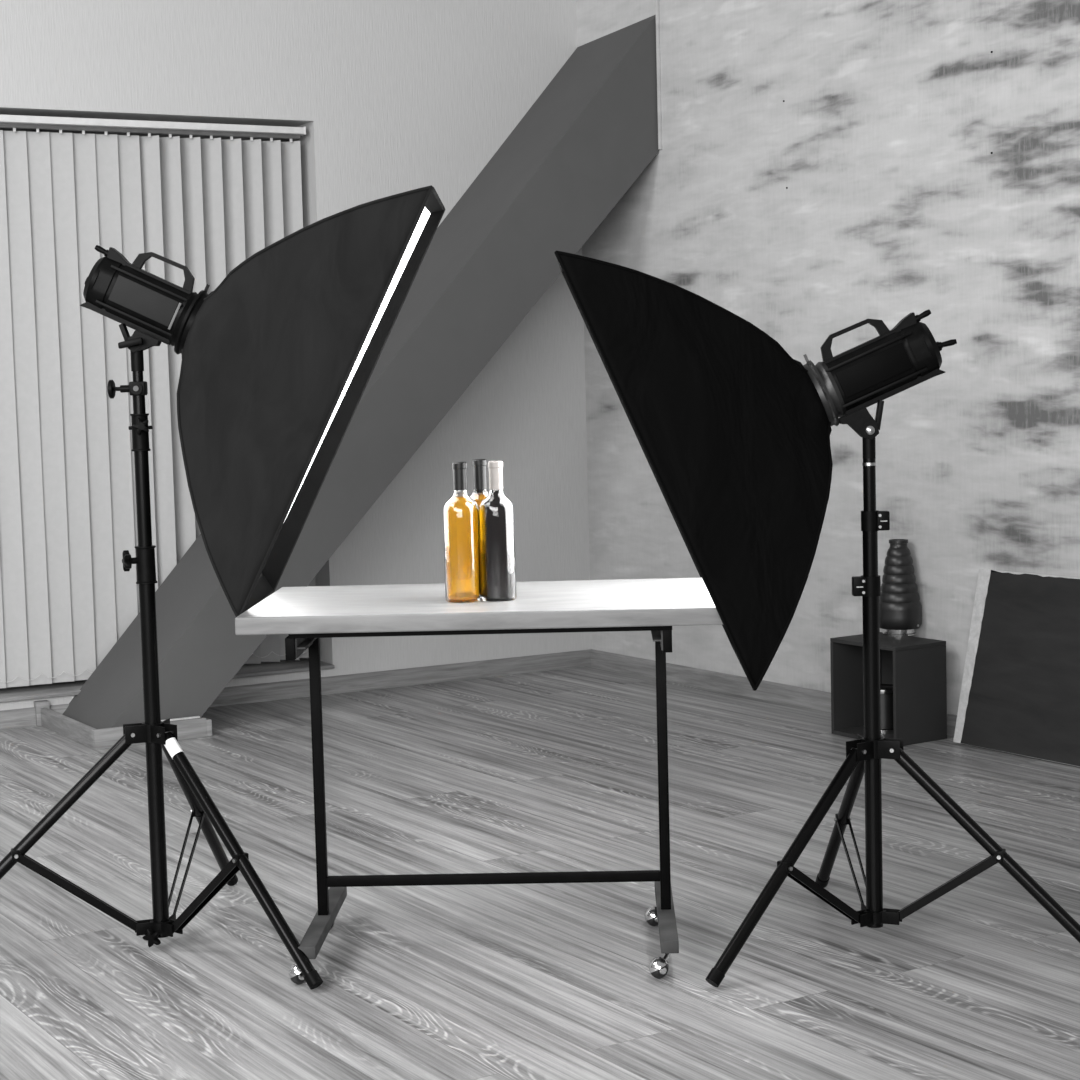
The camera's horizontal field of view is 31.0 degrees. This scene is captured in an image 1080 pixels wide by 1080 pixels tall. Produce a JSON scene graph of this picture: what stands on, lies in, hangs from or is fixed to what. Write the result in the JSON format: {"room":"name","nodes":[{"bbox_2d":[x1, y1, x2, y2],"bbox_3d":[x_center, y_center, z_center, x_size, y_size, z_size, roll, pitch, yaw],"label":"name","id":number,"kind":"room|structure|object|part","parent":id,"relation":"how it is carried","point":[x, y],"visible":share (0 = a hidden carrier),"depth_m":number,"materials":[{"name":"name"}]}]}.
{"room":"studio","nodes":[
{"label":"studio","id":0,"kind":"room"},
{"bbox_2d":[0,0,591,710],"bbox_3d":[-2.407,-0.941,6.919,6.250,3.300,0.301,-4,5,-29],"label":"wall","id":1,"kind":"structure","parent":0,"point":[390,97],"depth_m":7.76,"materials":[{"name":"paint"}]},
{"bbox_2d":[34,700,211,749],"bbox_3d":[-1.506,0.640,7.003,0.463,0.090,0.636,-4,5,-29],"label":"trim","id":2,"kind":"structure","parent":1,"relation":"attached to","point":[95,739],"depth_m":6.80,"materials":[{"name":"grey wood"}]},
{"bbox_2d":[0,128,334,702],"bbox_3d":[-2.267,-0.468,6.996,3.110,2.138,0.288,-4,5,-29],"label":"window","id":3,"kind":"structure","parent":1,"relation":"in","point":[8,694],"depth_m":7.41,"materials":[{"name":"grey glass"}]},
{"bbox_2d":[0,114,315,687],"bbox_3d":[-2.251,-0.472,6.938,3.082,2.079,0.098,-4,5,-29],"label":"vertical blind","id":4,"kind":"object","parent":3,"relation":"attached to","point":[68,514],"visible":0.66,"depth_m":7.27,"materials":[{"name":"white fabric"}]},
{"bbox_3d":[-2.189,0.529,7.023,2.931,0.022,0.003,-4,5,-29],"label":"chain","id":5,"kind":"part","parent":4,"relation":"part of","materials":[{"name":"white plastic"}]},
{"bbox_3d":[-2.229,0.591,7.065,3.108,0.015,0.245,-4,5,-29],"label":"sill","id":6,"kind":"part","parent":3,"relation":"part of","materials":[{"name":"grey wood"}]},
{"bbox_2d":[161,716,199,720],"bbox_3d":[-1.256,0.625,6.808,0.140,0.005,0.014,-4,5,-29],"label":"trim","id":7,"kind":"structure","parent":1,"relation":"attached to","point":[193,716],"depth_m":6.81,"materials":[{"name":"white wood"}]},
{"bbox_2d":[0,649,590,729],"bbox_3d":[-2.397,0.687,6.854,6.000,0.068,0.021,-4,5,-29],"label":"baseboard","id":8,"kind":"structure","parent":1,"relation":"attached to","point":[22,717],"depth_m":7.82,"materials":[{"name":"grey wood"}]},
{"bbox_2d":[0,666,1079,1079],"bbox_3d":[0.024,0.920,4.290,11.000,0.100,12.500,-1,5,0],"label":"floor","id":9,"kind":"structure","parent":0,"point":[550,770],"depth_m":4.52,"materials":[{"name":"laminate"}]},
{"bbox_2d":[0,371,322,989],"bbox_3d":[-0.913,0.230,4.307,0.914,1.316,0.877,-1,5,0],"label":"stand","id":10,"kind":"object","parent":9,"relation":"on","point":[157,735],"visible":1,"depth_m":4.19,"materials":[{"name":"black metal"}]},
{"bbox_3d":[-1.111,0.664,4.161,0.512,0.478,0.027,-3,5,-19],"label":"leg","id":11,"kind":"part","parent":10,"relation":"part of","materials":[{"name":"black metal"}]},
{"bbox_3d":[-0.909,-0.323,4.175,0.027,0.040,0.038,-1,5,0],"label":"clamp knob","id":12,"kind":"part","parent":10,"relation":"part of","materials":[{"name":"black plastic"}]},
{"bbox_3d":[-0.873,0.044,4.198,0.048,0.046,0.043,-3,5,-22],"label":"star knob","id":13,"kind":"part","parent":10,"relation":"part of","materials":[{"name":"black plastic"}]},
{"bbox_2d":[80,245,196,370],"bbox_3d":[-0.855,-0.502,4.204,0.274,0.274,0.182,-1,5,0],"label":"lamp","id":14,"kind":"object","parent":10,"relation":"on","point":[117,289],"visible":0.91,"depth_m":4.18,"materials":[{"name":"black plastic"}]},
{"bbox_3d":[-0.957,-0.562,4.226,0.063,0.106,0.114,-1,5,0],"label":"panel","id":15,"kind":"part","parent":14,"relation":"part of","materials":[{"name":"black plastic"}]},
{"bbox_3d":[-0.894,-0.471,4.234,0.195,0.099,0.056,-1,5,0],"label":"rail","id":16,"kind":"part","parent":14,"relation":"part of","materials":[{"name":"black plastic"}]},
{"bbox_3d":[-0.867,-0.417,4.133,0.052,0.023,0.027,-1,5,0],"label":"tilt lever","id":17,"kind":"part","parent":14,"relation":"part of","materials":[{"name":"black plastic"}]},
{"bbox_2d":[130,350,143,370],"bbox_3d":[-0.861,-0.385,4.170,0.027,0.047,0.027,-1,5,0],"label":"socket","id":18,"kind":"object","parent":14,"relation":"attached to","point":[137,359],"depth_m":4.16,"materials":[{"name":"black plastic"}]},
{"bbox_3d":[-0.853,-0.537,4.228,0.203,0.196,0.098,-1,5,0],"label":"rail","id":19,"kind":"part","parent":14,"relation":"part of","materials":[{"name":"black plastic"}]},
{"bbox_3d":[-0.849,-0.512,4.175,0.151,0.113,0.005,-1,5,0],"label":"panel","id":20,"kind":"part","parent":14,"relation":"part of","materials":[{"name":"black metal"}]},
{"bbox_3d":[-0.817,-0.579,4.225,0.134,0.090,0.020,-1,5,0],"label":"handle","id":21,"kind":"part","parent":14,"relation":"part of","materials":[{"name":"black plastic"}]},
{"bbox_2d":[174,185,444,616],"bbox_3d":[-0.497,-0.296,4.249,0.585,0.878,0.527,-1,5,0],"label":"softbox","id":22,"kind":"object","parent":14,"relation":"attached to","point":[279,359],"visible":0.99,"depth_m":4.05,"materials":[{"name":"fabric"}]},
{"bbox_2d":[284,207,429,521],"bbox_3d":[-0.449,-0.319,4.247,0.419,0.810,0.493,-1,5,0],"label":"diffuser","id":23,"kind":"object","parent":22,"relation":"attached to","point":[349,274],"depth_m":4.02,"materials":[{"name":"white fabric"}]},
{"bbox_3d":[-0.857,-0.244,4.167,0.050,0.038,0.036,-1,5,0],"label":"star knob","id":24,"kind":"part","parent":10,"relation":"part of","materials":[{"name":"black plastic"}]},
{"bbox_3d":[-0.845,0.865,4.240,0.040,0.043,0.017,0,5,21],"label":"runner knob","id":25,"kind":"part","parent":10,"relation":"part of","materials":[{"name":"black plastic"}]},
{"bbox_3d":[-0.795,0.625,4.533,0.027,0.478,0.490,-1,5,8],"label":"leg","id":26,"kind":"part","parent":10,"relation":"part of","materials":[{"name":"black metal"}]},
{"bbox_3d":[-0.629,0.659,4.072,0.477,0.477,0.027,3,6,42],"label":"leg","id":27,"kind":"part","parent":10,"relation":"part of","materials":[{"name":"black metal"}]},
{"bbox_2d":[62,15,659,728],"bbox_3d":[-0.643,-0.727,7.422,2.408,2.700,0.557,-4,5,-29],"label":"beam","id":28,"kind":"structure","parent":9,"relation":"on","point":[592,131],"depth_m":7.32,"materials":[{"name":"grey paint"}]},
{"bbox_2d":[235,578,722,983],"bbox_3d":[-0.103,0.499,4.185,0.993,0.762,0.606,-1,5,0],"label":"table","id":29,"kind":"object","parent":9,"relation":"on","point":[307,614],"visible":0.94,"depth_m":4.07,"materials":[{"name":"wood"}]},
{"bbox_3d":[-0.494,0.199,4.154,0.018,0.045,0.490,-1,5,2],"label":"rail","id":30,"kind":"part","parent":29,"relation":"part of","materials":[{"name":"metal"}]},
{"bbox_2d":[289,963,300,977],"bbox_3d":[-0.493,0.880,3.985,0.041,0.032,0.043,-1,5,0],"label":"caster wheel","id":31,"kind":"object","parent":29,"relation":"attached to","point":[294,972],"depth_m":3.97,"materials":[{"name":"silver metal"}]},
{"bbox_3d":[-0.474,0.507,4.179,0.022,0.606,0.022,-1,5,2],"label":"post","id":32,"kind":"part","parent":29,"relation":"part of","materials":[{"name":"metal"}]},
{"bbox_2d":[443,462,480,602],"bbox_3d":[-0.164,-0.018,4.062,0.075,0.290,0.075,-1,5,0],"label":"wine bottle","id":33,"kind":"object","parent":29,"relation":"on","point":[461,531],"visible":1,"depth_m":4.04,"materials":[{"name":"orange glass"}]},
{"bbox_2d":[469,459,488,597],"bbox_3d":[-0.124,-0.025,4.134,0.074,0.292,0.074,-1,5,0],"label":"wine bottle","id":34,"kind":"object","parent":29,"relation":"on","point":[480,491],"visible":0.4,"depth_m":4.11,"materials":[{"name":"clear glass"}]},
{"bbox_3d":[-0.120,0.182,3.905,0.768,0.011,0.025,-1,5,2],"label":"rail","id":35,"kind":"part","parent":29,"relation":"part of","materials":[{"name":"metal"}]},
{"bbox_2d":[479,461,516,600],"bbox_3d":[-0.089,-0.020,4.066,0.073,0.290,0.073,-1,5,0],"label":"wine bottle","id":36,"kind":"object","parent":29,"relation":"on","point":[496,511],"visible":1,"depth_m":4.04,"materials":[{"name":"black glass"}]},
{"bbox_2d":[645,906,656,920],"bbox_3d":[0.253,0.831,4.339,0.041,0.032,0.043,-1,5,0],"label":"caster wheel","id":37,"kind":"object","parent":29,"relation":"attached to","point":[651,913],"depth_m":4.32,"materials":[{"name":"silver metal"}]},
{"bbox_2d":[649,957,668,972],"bbox_3d":[0.241,0.863,3.961,0.041,0.032,0.043,-1,5,0],"label":"caster wheel","id":38,"kind":"object","parent":29,"relation":"attached to","point":[657,964],"depth_m":3.95,"materials":[{"name":"silver metal"}]},
{"bbox_3d":[0.262,0.490,4.154,0.022,0.606,0.022,-1,5,2],"label":"post","id":39,"kind":"part","parent":29,"relation":"part of","materials":[{"name":"metal"}]},
{"bbox_3d":[0.263,0.844,3.977,0.026,0.028,0.038,0,5,16],"label":"caster stem","id":40,"kind":"part","parent":29,"relation":"part of","materials":[{"name":"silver metal"}]},
{"bbox_3d":[0.262,0.182,4.129,0.018,0.045,0.490,-1,5,2],"label":"rail","id":41,"kind":"part","parent":29,"relation":"part of","materials":[{"name":"metal"}]},
{"bbox_2d":[830,632,946,745],"bbox_3d":[1.161,0.493,6.504,0.226,0.326,0.316,-5,6,-33],"label":"cube shelf","id":42,"kind":"object","parent":9,"relation":"on","point":[915,667],"visible":0.84,"depth_m":6.42,"materials":[{"name":"black wood"}]},
{"bbox_3d":[1.079,0.492,6.632,0.226,0.312,0.013,-5,6,-33],"label":"panel","id":43,"kind":"part","parent":42,"relation":"part of","materials":[{"name":"black wood"}]},
{"bbox_3d":[1.165,0.649,6.517,0.226,0.013,0.290,-5,6,-33],"label":"panel","id":44,"kind":"part","parent":42,"relation":"part of","materials":[{"name":"black wood"}]},
{"bbox_2d":[880,684,893,733],"bbox_3d":[1.147,0.565,6.524,0.120,0.153,0.120,-1,5,0],"label":"reflector","id":45,"kind":"object","parent":42,"relation":"on","point":[886,690],"visible":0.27,"depth_m":6.47,"materials":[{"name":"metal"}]},
{"bbox_3d":[1.253,0.486,6.563,0.006,0.298,0.289,-5,6,-33],"label":"panel","id":46,"kind":"part","parent":42,"relation":"part of","materials":[{"name":"black wood"}]},
{"bbox_3d":[1.157,0.338,6.491,0.226,0.013,0.316,-5,6,-33],"label":"panel","id":47,"kind":"part","parent":42,"relation":"part of","materials":[{"name":"black wood"}]},
{"bbox_2d":[879,539,921,635],"bbox_3d":[1.216,0.159,6.605,0.152,0.321,0.152,-1,5,0],"label":"vase","id":48,"kind":"object","parent":42,"relation":"on","point":[900,606],"visible":0.98,"depth_m":6.56,"materials":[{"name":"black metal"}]},
{"bbox_3d":[1.243,0.508,6.378,0.226,0.312,0.013,-5,6,-33],"label":"panel","id":49,"kind":"part","parent":42,"relation":"part of","materials":[{"name":"black wood"}]},
{"bbox_2d":[706,458,1079,986],"bbox_3d":[0.732,0.312,4.209,0.833,1.083,0.770,-1,5,0],"label":"stand","id":50,"kind":"object","parent":9,"relation":"on","point":[864,755],"visible":1,"depth_m":4.08,"materials":[{"name":"black metal"}]},
{"bbox_3d":[0.506,0.663,3.992,0.435,0.424,0.027,-5,6,-37],"label":"leg","id":51,"kind":"part","parent":50,"relation":"part of","materials":[{"name":"black metal"}]},
{"bbox_3d":[0.684,0.625,4.398,0.027,0.424,0.440,-2,5,-6],"label":"leg","id":52,"kind":"part","parent":50,"relation":"part of","materials":[{"name":"black metal"}]},
{"bbox_2d":[815,310,956,458],"bbox_3d":[0.715,-0.328,4.103,0.315,0.307,0.134,-1,5,0],"label":"lamp","id":53,"kind":"object","parent":50,"relation":"on","point":[907,355],"visible":0.97,"depth_m":4.05,"materials":[{"name":"black plastic"}]},
{"bbox_2d":[554,250,839,690],"bbox_3d":[0.335,-0.162,4.131,0.594,0.869,0.678,-1,5,0],"label":"softbox","id":54,"kind":"object","parent":53,"relation":"attached to","point":[733,431],"visible":1,"depth_m":3.87,"materials":[{"name":"black fabric"}]},
{"bbox_3d":[0.663,-0.419,4.096,0.145,0.089,0.020,-1,5,2],"label":"handle","id":55,"kind":"part","parent":53,"relation":"part of","materials":[{"name":"black plastic"}]},
{"bbox_2d":[862,437,875,458],"bbox_3d":[0.687,-0.194,4.074,0.027,0.047,0.027,-1,5,0],"label":"socket","id":56,"kind":"object","parent":53,"relation":"attached to","point":[868,443],"depth_m":4.06,"materials":[{"name":"black plastic"}]},
{"bbox_3d":[0.693,-0.352,4.045,0.161,0.112,0.005,-1,5,2],"label":"panel","id":57,"kind":"part","parent":53,"relation":"part of","materials":[{"name":"black metal"}]},
{"bbox_3d":[0.700,-0.377,4.099,0.217,0.196,0.105,-1,5,0],"label":"rail","id":58,"kind":"part","parent":53,"relation":"part of","materials":[{"name":"black plastic"}]},
{"bbox_3d":[0.742,-0.312,4.103,0.214,0.097,0.056,-1,5,2],"label":"rail","id":59,"kind":"part","parent":53,"relation":"part of","materials":[{"name":"black plastic"}]},
{"bbox_3d":[0.812,-0.406,4.093,0.060,0.109,0.114,-1,5,0],"label":"panel","id":60,"kind":"part","parent":53,"relation":"part of","materials":[{"name":"black plastic"}]},
{"bbox_3d":[0.947,0.647,4.040,0.446,0.424,0.027,1,5,23],"label":"leg","id":61,"kind":"part","parent":50,"relation":"part of","materials":[{"name":"black metal"}]},
{"bbox_2d":[953,569,1079,766],"bbox_3d":[1.661,0.404,5.931,0.104,0.569,1.028,-5,6,-33],"label":"leaning board","id":62,"kind":"object","parent":9,"relation":"on","point":[1020,693],"visible":1,"depth_m":6.12,"materials":[{"name":"black wood"}]},
{"bbox_2d":[576,0,1079,714],"bbox_3d":[1.875,-0.961,5.821,0.300,3.300,5.800,-5,6,-33],"label":"wall","id":63,"kind":"structure","parent":0,"point":[896,203],"depth_m":6.65,"materials":[{"name":"paint"}]},
{"bbox_2d":[655,0,661,149],"bbox_3d":[0.457,-2.125,7.603,0.012,1.190,0.012,-4,6,-32],"label":"trim","id":64,"kind":"structure","parent":63,"relation":"attached to","point":[656,1],"depth_m":7.62,"materials":[{"name":"paint"}]},
{"bbox_2d":[591,649,956,735],"bbox_3d":[1.730,0.654,5.952,0.019,0.068,5.600,-5,6,-33],"label":"baseboard","id":65,"kind":"structure","parent":63,"relation":"attached to","point":[767,690],"depth_m":7.53,"materials":[{"name":"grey wood"}]}
]}

